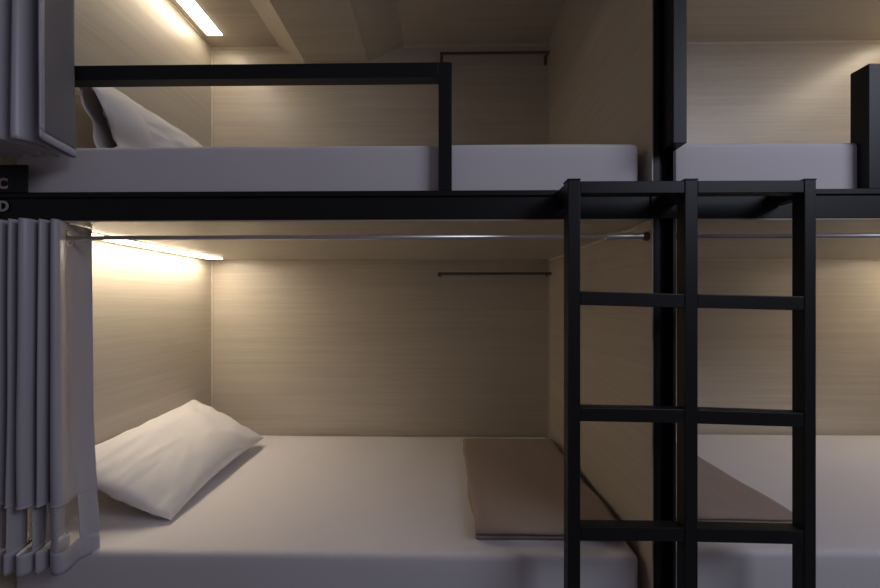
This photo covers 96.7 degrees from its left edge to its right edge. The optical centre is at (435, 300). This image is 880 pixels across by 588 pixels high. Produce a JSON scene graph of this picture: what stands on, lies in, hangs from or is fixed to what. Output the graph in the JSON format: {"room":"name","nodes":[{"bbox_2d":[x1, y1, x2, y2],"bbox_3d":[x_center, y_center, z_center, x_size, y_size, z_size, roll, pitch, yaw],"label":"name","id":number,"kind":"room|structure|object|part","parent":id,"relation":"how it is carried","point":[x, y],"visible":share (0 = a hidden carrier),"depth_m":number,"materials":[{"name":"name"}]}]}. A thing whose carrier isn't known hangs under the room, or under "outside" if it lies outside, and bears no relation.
{"room":"dormitory","nodes":[
{"label":"dormitory","id":0,"kind":"room"},
{"bbox_2d":[0,0,210,587],"bbox_3d":[-1.380,-0.122,1.773,0.066,2.785,1.125,0,0,1],"label":"wall","id":1,"kind":"structure","parent":0,"point":[152,308],"depth_m":1.81,"materials":[{"name":"laminate"}]},
{"bbox_2d":[167,0,211,47],"bbox_3d":[-1.344,-1.509,1.808,0.005,0.012,1.038,0,0,1],"label":"trim","id":2,"kind":"structure","parent":1,"relation":"attached to","point":[169,1],"depth_m":2.12,"materials":[{"name":"beige laminate"}]},
{"bbox_2d":[66,232,649,240],"bbox_3d":[-0.352,-0.198,1.218,2.006,0.028,0.028,0,0,1],"label":"curtain rod","id":3,"kind":"object","parent":1,"relation":"attached to","point":[644,236],"visible":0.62,"depth_m":1.21,"materials":[{"name":"silver metal"}]},
{"bbox_2d":[0,218,99,577],"bbox_3d":[-1.202,0.281,1.226,0.241,1.047,0.182,0,0,1],"label":"curtain","id":4,"kind":"object","parent":3,"relation":"hanging from","point":[48,457],"visible":0.98,"depth_m":1.17,"materials":[{"name":"grey woven fabric"}]},
{"bbox_2d":[170,0,879,61],"bbox_3d":[0.696,-1.487,1.730,4.218,0.136,1.146,0,0,1],"label":"ceiling","id":5,"kind":"structure","parent":0,"point":[309,30],"depth_m":2.10,"materials":[{"name":"laminate"}]},
{"bbox_2d":[177,0,222,34],"bbox_3d":[-1.261,-1.512,1.800,0.092,0.007,0.846,0,0,1],"label":"recessed light","id":6,"kind":"object","parent":5,"relation":"in","point":[191,7],"visible":1,"depth_m":2.07,"materials":[{"name":"beige plastic"}]},
{"bbox_2d":[213,43,879,438],"bbox_3d":[0.705,-0.133,2.323,4.246,2.805,0.040,0,0,1],"label":"wall","id":7,"kind":"structure","parent":0,"point":[396,348],"depth_m":2.31,"materials":[{"name":"laminate"}]},
{"bbox_2d":[211,260,212,406],"bbox_3d":[-1.334,0.357,2.331,0.008,1.205,0.008,0,0,1],"label":"trim","id":8,"kind":"structure","parent":7,"relation":"attached to","point":[211,260],"depth_m":2.33,"materials":[{"name":"beige laminate"}]},
{"bbox_2d":[211,47,212,146],"bbox_3d":[-1.334,-0.900,2.331,0.008,1.229,0.008,0,0,1],"label":"trim","id":9,"kind":"structure","parent":7,"relation":"attached to","point":[212,47],"depth_m":2.33,"materials":[{"name":"beige laminate"}]},
{"bbox_2d":[213,46,278,49],"bbox_3d":[-1.131,-1.508,2.329,0.398,0.014,0.006,0,0,1],"label":"trim","id":10,"kind":"structure","parent":7,"relation":"attached to","point":[238,47],"depth_m":2.33,"materials":[{"name":"beige laminate"}]},
{"bbox_2d":[403,43,547,47],"bbox_3d":[0.234,-1.508,2.308,0.854,0.014,0.006,0,0,1],"label":"trim","id":11,"kind":"structure","parent":7,"relation":"attached to","point":[529,44],"depth_m":2.31,"materials":[{"name":"beige laminate"}]},
{"bbox_2d":[440,51,549,65],"bbox_3d":[0.340,-1.416,2.281,0.633,0.057,0.055,0,0,1],"label":"rail","id":12,"kind":"object","parent":7,"relation":"attached to","point":[546,53],"visible":0.92,"depth_m":2.25,"materials":[{"name":"brown metal"}]},
{"bbox_2d":[438,272,551,276],"bbox_3d":[0.339,-0.158,2.281,0.653,0.026,0.055,0,0,1],"label":"rail","id":13,"kind":"object","parent":7,"relation":"attached to","point":[439,273],"visible":1,"depth_m":2.25,"materials":[{"name":"brown metal"}]},
{"bbox_2d":[548,259,549,438],"bbox_3d":[0.665,0.357,2.300,0.008,1.205,0.008,0,0,1],"label":"trim","id":14,"kind":"structure","parent":7,"relation":"attached to","point":[548,259],"depth_m":2.30,"materials":[{"name":"beige laminate"}]},
{"bbox_2d":[548,43,549,144],"bbox_3d":[0.665,-0.900,2.300,0.008,1.229,0.008,0,0,1],"label":"trim","id":15,"kind":"structure","parent":7,"relation":"attached to","point":[548,43],"depth_m":2.30,"materials":[{"name":"beige laminate"}]},
{"bbox_2d":[676,259,879,260],"bbox_3d":[1.744,-0.240,2.284,2.007,0.010,0.006,0,0,1],"label":"trim","id":16,"kind":"structure","parent":7,"relation":"attached to","point":[676,259],"depth_m":2.28,"materials":[{"name":"beige laminate"}]},
{"bbox_2d":[687,40,879,44],"bbox_3d":[1.744,-1.508,2.284,2.007,0.014,0.006,0,0,1],"label":"trim","id":17,"kind":"structure","parent":7,"relation":"attached to","point":[820,41],"depth_m":2.28,"materials":[{"name":"beige laminate"}]},
{"bbox_2d":[550,0,652,587],"bbox_3d":[0.696,-0.122,1.741,0.072,2.785,1.125,0,0,1],"label":"wall","id":18,"kind":"structure","parent":0,"point":[601,51],"depth_m":1.47,"materials":[{"name":"laminate"}]},
{"bbox_2d":[549,0,568,44],"bbox_3d":[0.658,-1.509,1.777,0.005,0.012,1.038,0,0,1],"label":"trim","id":19,"kind":"structure","parent":18,"relation":"attached to","point":[567,0],"depth_m":2.10,"materials":[{"name":"beige laminate"}]},
{"bbox_2d":[549,225,638,260],"bbox_3d":[0.658,-0.239,1.777,0.005,0.012,1.038,0,0,1],"label":"trim","id":20,"kind":"structure","parent":18,"relation":"attached to","point":[636,226],"depth_m":1.56,"materials":[{"name":"beige laminate"}]},
{"bbox_3d":[0.705,1.295,0.289,7.800,0.050,4.200,0,0,1],"label":"floor","id":21,"kind":"structure","parent":0,"visible":0},
{"bbox_2d":[0,0,879,587],"bbox_3d":[0.582,-0.122,1.715,4.458,2.785,1.181,0,0,1],"label":"frame","id":22,"kind":"object","parent":21,"relation":"on","point":[445,211],"visible":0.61,"depth_m":1.20,"materials":[{"name":"black metal"}]},
{"bbox_2d":[0,201,8,210],"bbox_3d":[-1.337,-0.293,1.208,0.031,0.033,0.001,0,0,1],"label":"letter","id":23,"kind":"object","parent":22,"relation":"attached to","point":[5,202],"visible":1,"depth_m":1.21,"materials":[{"name":"grey paint"}]},
{"bbox_2d":[0,165,27,192],"bbox_3d":[-1.336,-0.376,1.204,0.158,0.085,0.007,0,0,1],"label":"sign","id":24,"kind":"object","parent":22,"relation":"on","point":[13,178],"visible":1,"depth_m":1.20,"materials":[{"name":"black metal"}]},
{"bbox_2d":[92,232,222,258],"bbox_3d":[-1.261,-0.241,1.800,0.092,0.007,0.846,0,0,1],"label":"strip light","id":25,"kind":"object","parent":22,"relation":"attached to","point":[127,242],"visible":0.56,"depth_m":1.76,"materials":[{"name":"beige plastic"}]},
{"bbox_2d":[16,145,637,191],"bbox_3d":[-0.347,-0.392,1.768,1.980,0.204,1.082,0,0,1],"label":"mattress","id":26,"kind":"object","parent":22,"relation":"on","point":[490,167],"visible":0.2,"depth_m":1.23,"materials":[{"name":"white fabric"}]},
{"bbox_2d":[79,87,202,147],"bbox_3d":[-1.197,-0.669,1.756,0.221,0.331,0.786,0,0,1],"label":"pillow","id":27,"kind":"object","parent":26,"relation":"on","point":[118,121],"visible":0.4,"depth_m":1.48,"materials":[{"name":"white fabric"}]},
{"bbox_2d":[17,436,637,587],"bbox_3d":[-0.347,0.878,1.768,1.980,0.173,1.082,0,0,1],"label":"mattress","id":28,"kind":"object","parent":22,"relation":"on","point":[287,511],"visible":0.6,"depth_m":1.32,"materials":[{"name":"white fabric"}]},
{"bbox_2d":[95,399,262,519],"bbox_3d":[-1.146,0.660,1.767,0.420,0.255,0.802,0,0,1],"label":"pillow","id":29,"kind":"object","parent":28,"relation":"on","point":[155,467],"visible":0.93,"depth_m":1.56,"materials":[{"name":"white fabric"}]},
{"bbox_2d":[463,438,615,538],"bbox_3d":[0.381,0.767,1.707,0.502,0.046,0.872,0,0,1],"label":"folded blanket","id":30,"kind":"object","parent":28,"relation":"on","point":[515,487],"visible":0.88,"depth_m":1.54,"materials":[{"name":"beige fabric"}]},
{"bbox_3d":[0.028,-0.531,1.209,0.041,0.390,0.042,0,0,1],"label":"guard post","id":31,"kind":"part","parent":22,"relation":"part of","materials":[{"name":"black metal"}]},
{"bbox_3d":[0.690,-0.122,1.212,0.068,2.785,0.070,0,0,1],"label":"post","id":32,"kind":"part","parent":22,"relation":"part of","materials":[{"name":"black metal"}]},
{"bbox_2d":[676,143,856,188],"bbox_3d":[1.727,-0.392,1.735,1.984,0.204,1.082,0,0,1],"label":"mattress","id":33,"kind":"object","parent":22,"relation":"on","point":[834,165],"visible":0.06,"depth_m":1.21,"materials":[{"name":"white fabric"}]},
{"bbox_2d":[676,434,879,587],"bbox_3d":[1.730,0.868,1.735,1.980,0.193,1.082,0,0,1],"label":"mattress","id":34,"kind":"object","parent":22,"relation":"on","point":[847,466],"visible":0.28,"depth_m":1.43,"materials":[{"name":"white fabric"}]},
{"bbox_2d":[676,442,791,522],"bbox_3d":[0.997,0.747,1.765,0.506,0.045,0.880,0,0,1],"label":"folded blanket","id":35,"kind":"object","parent":34,"relation":"on","point":[721,497],"visible":0.27,"depth_m":1.41,"materials":[{"name":"beige fabric"}]},
{"bbox_3d":[1.315,-0.523,1.194,0.043,0.373,0.054,0,0,1],"label":"guard post","id":36,"kind":"part","parent":22,"relation":"part of","materials":[{"name":"black metal"}]},
{"bbox_2d":[556,178,816,587],"bbox_3d":[0.698,0.467,1.122,0.673,1.606,0.111,0,0,1],"label":"ladder","id":37,"kind":"object","parent":21,"relation":"on","point":[687,530],"visible":1,"depth_m":1.07,"materials":[{"name":"black metal"}]},
{"bbox_3d":[0.379,0.469,1.092,0.034,1.602,0.039,0,0,1],"label":"rail","id":38,"kind":"part","parent":37,"relation":"part of","materials":[{"name":"black metal"}]},
{"bbox_3d":[0.698,0.470,1.087,0.035,1.600,0.039,0,0,1],"label":"rail","id":39,"kind":"part","parent":37,"relation":"part of","materials":[{"name":"black metal"}]},
{"bbox_3d":[1.018,0.471,1.082,0.031,1.599,0.039,0,0,1],"label":"rail","id":40,"kind":"part","parent":37,"relation":"part of","materials":[{"name":"black metal"}]},
{"bbox_3d":[2.772,-0.123,1.730,0.066,2.785,1.081,0,0,1],"label":"wall","id":41,"kind":"structure","parent":0,"visible":0},
{"bbox_2d":[676,233,879,239],"bbox_3d":[1.727,-0.198,1.185,2.006,0.028,0.028,0,0,1],"label":"curtain rod","id":42,"kind":"object","parent":41,"relation":"attached to","point":[700,236],"visible":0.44,"depth_m":1.19,"materials":[{"name":"silver metal"}]},
{"bbox_3d":[-0.374,-1.460,1.124,2.109,0.028,0.028,0,0,1],"label":"curtain rod","id":43,"kind":"object","parent":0,"visible":0},
{"bbox_2d":[0,0,75,157],"bbox_3d":[-1.262,-0.970,1.123,0.413,1.061,0.161,0,0,1],"label":"curtain","id":44,"kind":"object","parent":43,"relation":"hanging from","point":[37,37],"visible":1,"depth_m":1.08,"materials":[{"name":"grey woven fabric"}]}
]}

